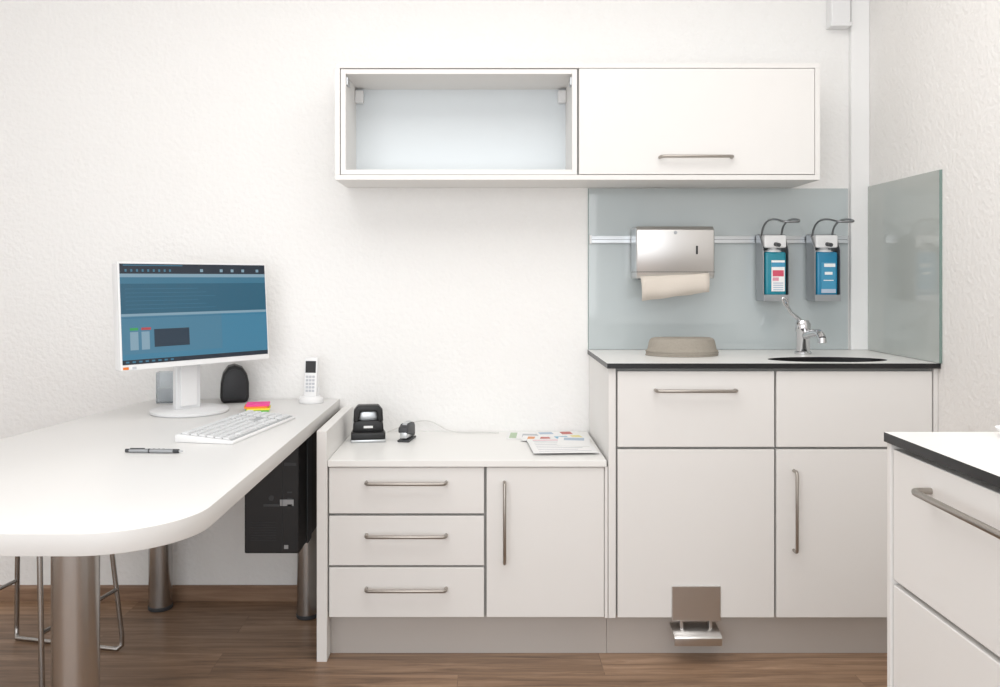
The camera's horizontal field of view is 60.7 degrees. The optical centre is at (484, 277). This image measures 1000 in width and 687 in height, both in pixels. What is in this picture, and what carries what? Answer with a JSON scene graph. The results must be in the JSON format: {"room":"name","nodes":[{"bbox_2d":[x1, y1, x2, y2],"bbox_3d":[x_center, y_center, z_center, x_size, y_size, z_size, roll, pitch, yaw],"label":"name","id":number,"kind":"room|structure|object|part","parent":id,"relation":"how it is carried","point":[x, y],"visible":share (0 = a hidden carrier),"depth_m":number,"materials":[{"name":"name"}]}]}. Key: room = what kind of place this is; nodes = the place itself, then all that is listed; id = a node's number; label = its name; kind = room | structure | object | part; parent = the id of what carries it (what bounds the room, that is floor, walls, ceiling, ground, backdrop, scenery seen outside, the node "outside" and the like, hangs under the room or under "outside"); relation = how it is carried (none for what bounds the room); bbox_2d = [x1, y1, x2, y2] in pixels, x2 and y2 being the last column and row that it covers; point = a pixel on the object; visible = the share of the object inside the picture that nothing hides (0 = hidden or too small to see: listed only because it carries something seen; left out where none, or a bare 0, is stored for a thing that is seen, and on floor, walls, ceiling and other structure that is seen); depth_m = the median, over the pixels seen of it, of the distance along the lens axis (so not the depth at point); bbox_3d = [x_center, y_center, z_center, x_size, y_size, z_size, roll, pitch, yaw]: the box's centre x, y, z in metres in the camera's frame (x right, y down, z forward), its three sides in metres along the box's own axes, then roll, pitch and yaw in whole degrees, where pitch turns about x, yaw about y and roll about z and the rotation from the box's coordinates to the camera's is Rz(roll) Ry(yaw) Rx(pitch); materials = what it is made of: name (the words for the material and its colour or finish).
{"room":"examination room","nodes":[
{"label":"examination room","id":0,"kind":"room"},
{"bbox_2d":[0,0,849,584],"bbox_3d":[-0.838,-0.125,3.230,4.725,2.650,0.100,0,0,0],"label":"wall","id":1,"kind":"structure","parent":0,"point":[180,131],"depth_m":3.18,"materials":[{"name":"white paint"}]},
{"bbox_2d":[0,585,296,600],"bbox_3d":[-1.815,1.172,3.173,2.570,0.056,0.014,0,0,0],"label":"baseboard","id":2,"kind":"structure","parent":1,"relation":"attached to","point":[27,592],"depth_m":3.17,"materials":[{"name":"brown wood"}]},
{"bbox_2d":[335,63,819,187],"bbox_3d":[0.317,-0.536,3.033,1.661,0.400,0.294,0,0,0],"label":"upper cabinet","id":3,"kind":"object","parent":1,"relation":"attached to","point":[398,125],"visible":1,"depth_m":2.92,"materials":[{"name":"white laminate"}]},
{"bbox_3d":[-0.475,-0.678,2.956,0.006,0.027,0.040,0,0,0],"label":"hinge plate","id":4,"kind":"part","parent":3,"relation":"part of","materials":[{"name":"silver metal"}]},
{"bbox_3d":[0.720,-0.413,2.902,0.255,0.010,0.033,0,0,0],"label":"door handle","id":5,"kind":"part","parent":3,"relation":"part of","materials":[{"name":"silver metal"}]},
{"bbox_3d":[0.725,-0.536,2.929,0.806,0.362,0.019,0,0,0],"label":"flap door","id":6,"kind":"part","parent":3,"relation":"part of","materials":[{"name":"white laminate"}]},
{"bbox_2d":[588,188,847,348],"bbox_3d":[0.868,-0.034,3.176,0.967,0.599,0.006,0,0,0],"label":"backsplash","id":7,"kind":"structure","parent":1,"relation":"attached to","point":[730,313],"depth_m":3.17,"materials":[{"name":"grey glass"}]},
{"bbox_2d":[589,235,847,243],"bbox_3d":[0.868,-0.143,3.166,0.959,0.032,0.014,0,0,0],"label":"rail","id":8,"kind":"object","parent":7,"relation":"attached to","point":[592,239],"visible":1,"depth_m":3.17,"materials":[{"name":"silver metal"}]},
{"bbox_2d":[631,226,713,300],"bbox_3d":[0.680,-0.051,3.087,0.280,0.267,0.143,0,0,0],"label":"paper towel dispenser","id":9,"kind":"object","parent":8,"relation":"attached to","point":[668,261],"visible":1,"depth_m":3.04,"materials":[{"name":"silver metal"}]},
{"bbox_2d":[756,218,799,300],"bbox_3d":[1.050,-0.063,3.037,0.095,0.295,0.244,0,0,0],"label":"soap dispenser","id":10,"kind":"object","parent":8,"relation":"attached to","point":[772,250],"visible":0.98,"depth_m":3.08,"materials":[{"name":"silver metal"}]},
{"bbox_3d":[1.004,-0.040,3.115,0.003,0.240,0.080,0,0,0],"label":"plate","id":11,"kind":"part","parent":10,"relation":"part of","materials":[{"name":"silver metal"}]},
{"bbox_3d":[1.050,-0.040,3.156,0.092,0.244,0.005,0,0,0],"label":"plate","id":12,"kind":"part","parent":10,"relation":"part of","materials":[{"name":"silver metal"}]},
{"bbox_2d":[764,248,785,294],"bbox_3d":[1.050,-0.018,3.115,0.078,0.192,0.071,0,0,0],"label":"bottle","id":13,"kind":"object","parent":10,"relation":"on","point":[774,258],"depth_m":3.08,"materials":[{"name":"blue plastic"}]},
{"bbox_3d":[1.050,-0.173,3.024,0.080,0.076,0.219,0,0,0],"label":"lever arm","id":14,"kind":"part","parent":10,"relation":"part of","materials":[{"name":"silver metal"}]},
{"bbox_3d":[1.096,-0.040,3.115,0.003,0.240,0.080,0,0,0],"label":"plate","id":15,"kind":"part","parent":10,"relation":"part of","materials":[{"name":"silver metal"}]},
{"bbox_2d":[806,218,853,300],"bbox_3d":[1.236,-0.063,3.037,0.095,0.295,0.244,0,0,0],"label":"soap dispenser","id":16,"kind":"object","parent":8,"relation":"attached to","point":[823,251],"visible":1,"depth_m":3.08,"materials":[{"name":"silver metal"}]},
{"bbox_3d":[1.190,-0.040,3.115,0.003,0.240,0.080,0,0,0],"label":"plate","id":17,"kind":"part","parent":16,"relation":"part of","materials":[{"name":"silver metal"}]},
{"bbox_3d":[1.236,-0.040,3.156,0.092,0.244,0.005,0,0,0],"label":"plate","id":18,"kind":"part","parent":16,"relation":"part of","materials":[{"name":"silver metal"}]},
{"bbox_2d":[816,248,836,294],"bbox_3d":[1.236,-0.018,3.115,0.078,0.192,0.071,0,0,0],"label":"bottle","id":19,"kind":"object","parent":16,"relation":"on","point":[826,258],"depth_m":3.08,"materials":[{"name":"blue plastic"}]},
{"bbox_3d":[1.236,-0.173,3.024,0.080,0.076,0.219,0,0,0],"label":"lever arm","id":20,"kind":"part","parent":16,"relation":"part of","materials":[{"name":"silver metal"}]},
{"bbox_3d":[1.282,-0.040,3.115,0.003,0.240,0.080,0,0,0],"label":"plate","id":21,"kind":"part","parent":16,"relation":"part of","materials":[{"name":"silver metal"}]},
{"bbox_2d":[826,0,851,29],"bbox_3d":[1.308,-1.188,3.154,0.077,0.525,0.053,0,0,0],"label":"duct","id":22,"kind":"object","parent":1,"relation":"attached to","point":[838,11],"visible":1,"depth_m":3.13,"materials":[{"name":"white plastic"}]},
{"bbox_2d":[849,0,869,349],"bbox_3d":[1.390,-0.592,3.169,0.068,1.716,0.022,0,0,0],"label":"pillar","id":23,"kind":"structure","parent":1,"relation":"attached to","point":[859,32],"depth_m":3.16,"materials":[{"name":"white paint"}]},
{"bbox_2d":[0,601,886,686],"bbox_3d":[-0.838,1.250,0.930,4.725,0.100,4.700,0,0,0],"label":"floor","id":24,"kind":"structure","parent":0,"point":[190,643],"depth_m":2.67,"materials":[{"name":"wood"}]},
{"bbox_2d":[0,554,123,686],"bbox_3d":[-1.398,0.955,2.610,0.426,0.490,0.384,0,0,13],"label":"stool","id":25,"kind":"object","parent":24,"relation":"on","point":[40,640],"visible":0.29,"depth_m":2.73,"materials":[{"name":"silver metal"}]},
{"bbox_3d":[-1.429,0.972,2.443,0.412,0.455,0.045,0,0,13],"label":"sled frame","id":26,"kind":"part","parent":25,"relation":"part of","materials":[{"name":"silver metal"}]},
{"bbox_3d":[-1.367,0.972,2.777,0.412,0.455,0.046,0,0,13],"label":"sled frame","id":27,"kind":"part","parent":25,"relation":"part of","materials":[{"name":"silver metal"}]},
{"bbox_2d":[0,399,339,686],"bbox_3d":[-1.006,0.825,2.338,0.929,0.750,1.677,0,0,0],"label":"desk","id":28,"kind":"object","parent":24,"relation":"on","point":[71,493],"visible":0.77,"depth_m":1.89,"materials":[{"name":"white laminate"}]},
{"bbox_3d":[-0.787,0.842,1.640,0.086,0.692,0.086,0,0,0],"label":"leg","id":29,"kind":"part","parent":28,"relation":"part of","materials":[{"name":"silver metal"}]},
{"bbox_2d":[125,448,183,452],"bbox_3d":[-0.849,0.443,2.192,0.151,0.013,0.014,0,0,3],"label":"ballpoint pen","id":30,"kind":"object","parent":28,"relation":"on","point":[130,450],"visible":1,"depth_m":2.19,"materials":[{"name":"silver metal"}]},
{"bbox_3d":[-1.180,0.842,3.102,0.082,0.692,0.082,0,0,0],"label":"leg","id":31,"kind":"part","parent":28,"relation":"part of","materials":[{"name":"silver metal"}]},
{"bbox_2d":[156,371,172,402],"bbox_3d":[-1.149,0.395,3.090,0.070,0.110,0.050,0,0,-8],"label":"acrylic holder","id":32,"kind":"object","parent":28,"relation":"on","point":[164,379],"visible":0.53,"depth_m":3.06,"materials":[{"name":"white"}]},
{"bbox_2d":[112,262,268,417],"bbox_3d":[-0.992,0.199,2.865,0.254,0.500,0.544,0,0,40],"label":"monitor","id":33,"kind":"object","parent":28,"relation":"on","point":[183,317],"visible":1,"depth_m":2.81,"materials":[{"name":"white plastic"}]},
{"bbox_3d":[-0.960,0.135,2.814,0.004,0.030,0.495,-5,-4,40],"label":"pane","id":34,"kind":"part","parent":33,"relation":"part of","materials":[{"name":"blue glass"}]},
{"bbox_3d":[-1.003,0.193,2.756,0.001,0.088,0.351,-5,-3,40],"label":"pane","id":35,"kind":"part","parent":33,"relation":"part of","materials":[{"name":"blue glass"}]},
{"bbox_3d":[-0.833,0.178,2.961,0.001,0.118,0.181,-5,-3,40],"label":"pane","id":36,"kind":"part","parent":33,"relation":"part of","materials":[{"name":"blue glass"}]},
{"bbox_2d":[220,363,248,402],"bbox_3d":[-0.911,0.381,3.103,0.100,0.136,0.084,0,0,-18],"label":"speaker","id":37,"kind":"object","parent":28,"relation":"on","point":[234,385],"depth_m":3.07},
{"bbox_2d":[175,410,294,443],"bbox_3d":[-0.727,0.437,2.530,0.170,0.026,0.430,0,0,10],"label":"keyboard","id":38,"kind":"object","parent":28,"relation":"on","point":[233,429],"visible":1,"depth_m":2.45,"materials":[{"name":"white plastic"}]},
{"bbox_2d":[244,401,270,411],"bbox_3d":[-0.772,0.438,2.896,0.084,0.024,0.083,0,0,-12],"label":"sticky notes","id":39,"kind":"object","parent":28,"relation":"on","point":[264,406],"visible":0.97,"depth_m":2.86,"materials":[{"name":"multicoloured paper"}]},
{"bbox_2d":[245,430,316,552],"bbox_3d":[-0.670,0.680,2.829,0.179,0.380,0.302,0,0,0],"label":"desktop computer","id":40,"kind":"object","parent":28,"relation":"attached to","point":[281,509],"visible":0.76,"depth_m":2.68,"materials":[{"name":"black plastic"}]},
{"bbox_3d":[-0.630,0.842,3.025,0.072,0.692,0.072,0,0,0],"label":"leg","id":41,"kind":"part","parent":28,"relation":"part of","materials":[{"name":"silver metal"}]},
{"bbox_2d":[298,357,323,403],"bbox_3d":[-0.628,0.368,3.080,0.092,0.163,0.078,0,0,6],"label":"cordless phone","id":42,"kind":"object","parent":28,"relation":"on","point":[311,395],"visible":1,"depth_m":3.07,"materials":[{"name":"white plastic"}]},
{"bbox_2d":[317,406,607,661],"bbox_3d":[-0.069,0.839,2.912,0.914,0.722,0.534,0,0,0],"label":"base cabinet","id":43,"kind":"object","parent":24,"relation":"on","point":[433,542],"visible":0.97,"depth_m":2.68,"materials":[{"name":"white laminate"}]},
{"bbox_3d":[-0.510,0.839,2.922,0.032,0.722,0.514,0,0,0],"label":"panel","id":44,"kind":"part","parent":43,"relation":"part of","materials":[{"name":"white laminate"}]},
{"bbox_3d":[-0.247,0.974,2.663,0.260,0.010,0.035,0,0,0],"label":"drawer handle","id":45,"kind":"part","parent":43,"relation":"part of","materials":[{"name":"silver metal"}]},
{"bbox_3d":[-0.247,0.806,2.663,0.260,0.010,0.035,0,0,0],"label":"drawer handle","id":46,"kind":"part","parent":43,"relation":"part of","materials":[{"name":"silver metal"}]},
{"bbox_3d":[-0.247,0.641,2.663,0.260,0.010,0.035,0,0,0],"label":"drawer handle","id":47,"kind":"part","parent":43,"relation":"part of","materials":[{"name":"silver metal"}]},
{"bbox_3d":[-0.246,0.988,2.689,0.487,0.156,0.019,0,0,0],"label":"drawer","id":48,"kind":"part","parent":43,"relation":"part of","materials":[{"name":"white laminate"}]},
{"bbox_3d":[-0.246,0.826,2.689,0.487,0.155,0.019,0,0,0],"label":"drawer","id":49,"kind":"part","parent":43,"relation":"part of","materials":[{"name":"white laminate"}]},
{"bbox_3d":[-0.246,0.667,2.689,0.487,0.145,0.019,0,0,0],"label":"drawer","id":50,"kind":"part","parent":43,"relation":"part of","materials":[{"name":"white laminate"}]},
{"bbox_2d":[328,432,606,466],"bbox_3d":[-0.056,0.582,2.925,0.874,0.020,0.507,0,0,0],"label":"countertop","id":51,"kind":"structure","parent":43,"relation":"on","point":[428,449],"depth_m":2.76,"materials":[{"name":"white laminate"}]},
{"bbox_2d":[350,404,385,442],"bbox_3d":[-0.412,0.509,3.013,0.124,0.125,0.105,0,0,-8],"label":"hole punch","id":52,"kind":"object","parent":51,"relation":"on","point":[368,418],"visible":1,"depth_m":2.98,"materials":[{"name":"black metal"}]},
{"bbox_3d":[-0.411,0.475,3.006,0.104,0.057,0.048,0,0,-8],"label":"lever frame","id":53,"kind":"part","parent":52,"relation":"part of","materials":[{"name":"black plastic"}]},
{"bbox_2d":[350,437,385,442],"bbox_3d":[-0.412,0.567,3.013,0.124,0.010,0.105,0,0,-8],"label":"tray","id":54,"kind":"object","parent":52,"relation":"on","point":[353,439],"depth_m":2.96,"materials":[{"name":"silver metal"}]},
{"bbox_3d":[-0.413,0.488,3.019,0.067,0.034,0.018,0,0,-8],"label":"lever","id":55,"kind":"part","parent":52,"relation":"part of","materials":[{"name":"silver metal"}]},
{"bbox_2d":[397,421,415,441],"bbox_3d":[-0.276,0.540,3.014,0.042,0.062,0.102,0,0,10],"label":"stapler","id":56,"kind":"object","parent":51,"relation":"on","point":[406,430],"visible":1,"depth_m":2.98,"materials":[{"name":"grey"}]},
{"bbox_3d":[-0.276,0.537,3.014,0.036,0.051,0.102,0,0,10],"label":"arm","id":57,"kind":"part","parent":56,"relation":"part of","materials":[{"name":"grey"}]},
{"bbox_2d":[400,433,412,437],"bbox_3d":[-0.276,0.550,3.013,0.024,0.026,0.095,0,0,10],"label":"magazine","id":58,"kind":"object","parent":56,"relation":"on","point":[402,435],"depth_m":2.97,"materials":[{"name":"silver metal"}]},
{"bbox_2d":[387,420,498,432],"bbox_3d":[-0.154,0.549,3.153,0.412,0.043,0.031,0,0,3],"label":"power cord","id":59,"kind":"object","parent":51,"relation":"on","point":[418,420],"visible":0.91,"depth_m":3.15,"materials":[{"name":"white plastic"}]},
{"bbox_2d":[506,431,598,452],"bbox_3d":[0.222,0.566,2.958,0.294,0.010,0.426,0,0,0],"label":"papers","id":60,"kind":"object","parent":51,"relation":"on","point":[557,441],"visible":1,"depth_m":2.93,"materials":[{"name":"white paper"}]},
{"bbox_2d":[509,433,516,437],"bbox_3d":[0.103,0.570,3.093,0.025,0.001,0.105,0,0,5],"label":"photo","id":61,"kind":"object","parent":60,"relation":"on","point":[511,435],"depth_m":3.09,"materials":[{"name":"green paper"}]},
{"bbox_2d":[564,438,583,440],"bbox_3d":[0.310,0.561,2.972,0.070,0.001,0.045,0,0,7],"label":"photo","id":62,"kind":"object","parent":60,"relation":"on","point":[565,439],"depth_m":2.96,"materials":[{"name":"white"}]},
{"bbox_3d":[0.061,0.766,2.663,0.010,0.260,0.035,0,0,0],"label":"door handle","id":63,"kind":"part","parent":43,"relation":"part of","materials":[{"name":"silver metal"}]},
{"bbox_3d":[0.190,0.831,2.689,0.369,0.471,0.019,0,0,0],"label":"door","id":64,"kind":"part","parent":43,"relation":"part of","materials":[{"name":"white laminate"}]},
{"bbox_2d":[587,350,940,652],"bbox_3d":[0.903,0.734,2.906,1.042,0.933,0.545,0,0,0],"label":"base cabinet","id":65,"kind":"object","parent":24,"relation":"on","point":[747,489],"visible":0.98,"depth_m":2.68,"materials":[{"name":"white laminate"}]},
{"bbox_3d":[0.617,1.093,2.693,0.010,0.045,0.034,0,0,0],"label":"pedal arm","id":66,"kind":"part","parent":65,"relation":"part of","materials":[{"name":"silver metal"}]},
{"bbox_3d":[0.663,0.412,2.689,0.492,0.238,0.019,0,0,0],"label":"drawer","id":67,"kind":"part","parent":65,"relation":"part of","materials":[{"name":"white laminate"}]},
{"bbox_3d":[0.663,0.803,2.689,0.492,0.528,0.019,0,0,0],"label":"door","id":68,"kind":"part","parent":65,"relation":"part of","materials":[{"name":"white laminate"}]},
{"bbox_3d":[0.660,0.352,2.663,0.260,0.010,0.035,0,0,0],"label":"handle drawer","id":69,"kind":"part","parent":65,"relation":"part of","materials":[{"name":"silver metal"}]},
{"bbox_3d":[0.662,1.021,2.677,0.153,0.110,0.006,0,0,0],"label":"pedal plate","id":70,"kind":"part","parent":65,"relation":"part of","materials":[{"name":"silver metal"}]},
{"bbox_3d":[0.708,1.093,2.693,0.010,0.045,0.034,0,0,0],"label":"pedal arm","id":71,"kind":"part","parent":65,"relation":"part of","materials":[{"name":"silver metal"}]},
{"bbox_2d":[587,350,940,368],"bbox_3d":[0.903,0.275,2.922,1.042,0.016,0.514,0,0,0],"label":"countertop","id":72,"kind":"structure","parent":65,"relation":"on","point":[610,359],"depth_m":2.76,"materials":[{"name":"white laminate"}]},
{"bbox_2d":[645,337,718,356],"bbox_3d":[0.681,0.235,2.919,0.254,0.063,0.114,0,0,0],"label":"dishes","id":73,"kind":"object","parent":72,"relation":"on","point":[657,346],"visible":1,"depth_m":2.88,"materials":[{"name":"paper"}]},
{"bbox_3d":[0.680,0.241,2.919,0.252,0.050,0.114,0,0,0],"label":"dish","id":74,"kind":"part","parent":73,"relation":"part of","materials":[{"name":"ceramic"}]},
{"bbox_3d":[0.681,0.235,2.919,0.252,0.050,0.114,0,0,0],"label":"dish","id":75,"kind":"part","parent":73,"relation":"part of","materials":[{"name":"ceramic"}]},
{"bbox_2d":[781,296,826,354],"bbox_3d":[1.125,0.165,2.940,0.120,0.202,0.163,0,0,-38],"label":"faucet","id":76,"kind":"object","parent":72,"relation":"on","point":[803,330],"visible":1,"depth_m":2.98,"materials":[{"name":"silver metal"}]},
{"bbox_3d":[1.080,0.121,2.987,0.083,0.079,0.017,0,0,-24],"label":"lever","id":77,"kind":"part","parent":76,"relation":"part of","materials":[{"name":"silver metal"}]},
{"bbox_3d":[1.125,0.196,2.927,0.029,0.045,0.155,0,0,-5],"label":"spout","id":78,"kind":"part","parent":76,"relation":"part of","materials":[{"name":"silver metal"}]},
{"bbox_3d":[0.970,0.730,2.663,0.010,0.260,0.035,0,0,0],"label":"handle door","id":79,"kind":"part","parent":65,"relation":"part of","materials":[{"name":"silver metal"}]},
{"bbox_3d":[1.161,0.803,2.689,0.489,0.528,0.019,0,0,0],"label":"door","id":80,"kind":"part","parent":65,"relation":"part of","materials":[{"name":"white laminate"}]},
{"bbox_3d":[1.161,0.412,2.689,0.489,0.238,0.019,0,0,0],"label":"drawer","id":81,"kind":"part","parent":65,"relation":"part of","materials":[{"name":"white laminate"}]},
{"bbox_2d":[884,432,999,686],"bbox_3d":[1.040,0.732,0.847,0.768,0.936,1.233,0,0,0],"label":"base cabinet","id":82,"kind":"object","parent":24,"relation":"on","point":[943,488],"visible":1,"depth_m":1.30,"materials":[{"name":"white"}]},
{"bbox_3d":[1.056,0.741,1.454,0.735,0.919,0.013,0,0,0],"label":"panel","id":83,"kind":"part","parent":82,"relation":"part of","materials":[{"name":"white laminate"}]},
{"bbox_2d":[884,432,999,488],"bbox_3d":[1.054,0.272,0.847,0.740,0.016,1.233,0,0,0],"label":"countertop","id":84,"kind":"structure","parent":82,"relation":"on","point":[976,455],"depth_m":1.33,"materials":[{"name":"white laminate"}]},
{"bbox_3d":[0.701,0.794,1.142,0.019,0.551,0.604,0,0,0],"label":"door","id":85,"kind":"part","parent":82,"relation":"part of","materials":[{"name":"white laminate"}]},
{"bbox_3d":[0.673,0.330,1.192,0.035,0.010,0.268,0,0,0],"label":"drawer handle","id":86,"kind":"part","parent":82,"relation":"part of","materials":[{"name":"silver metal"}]},
{"bbox_2d":[870,0,999,431],"bbox_3d":[1.475,-0.125,0.880,0.100,2.650,4.600,0,0,0],"label":"wall","id":87,"kind":"structure","parent":0,"point":[935,64],"depth_m":2.59,"materials":[{"name":"white paint"}]},
{"bbox_2d":[868,170,941,362],"bbox_3d":[1.421,-0.036,2.907,0.008,0.604,0.498,0,0,0],"label":"backsplash","id":88,"kind":"structure","parent":87,"relation":"attached to","point":[905,214],"depth_m":2.87,"materials":[{"name":"grey"}]}
]}

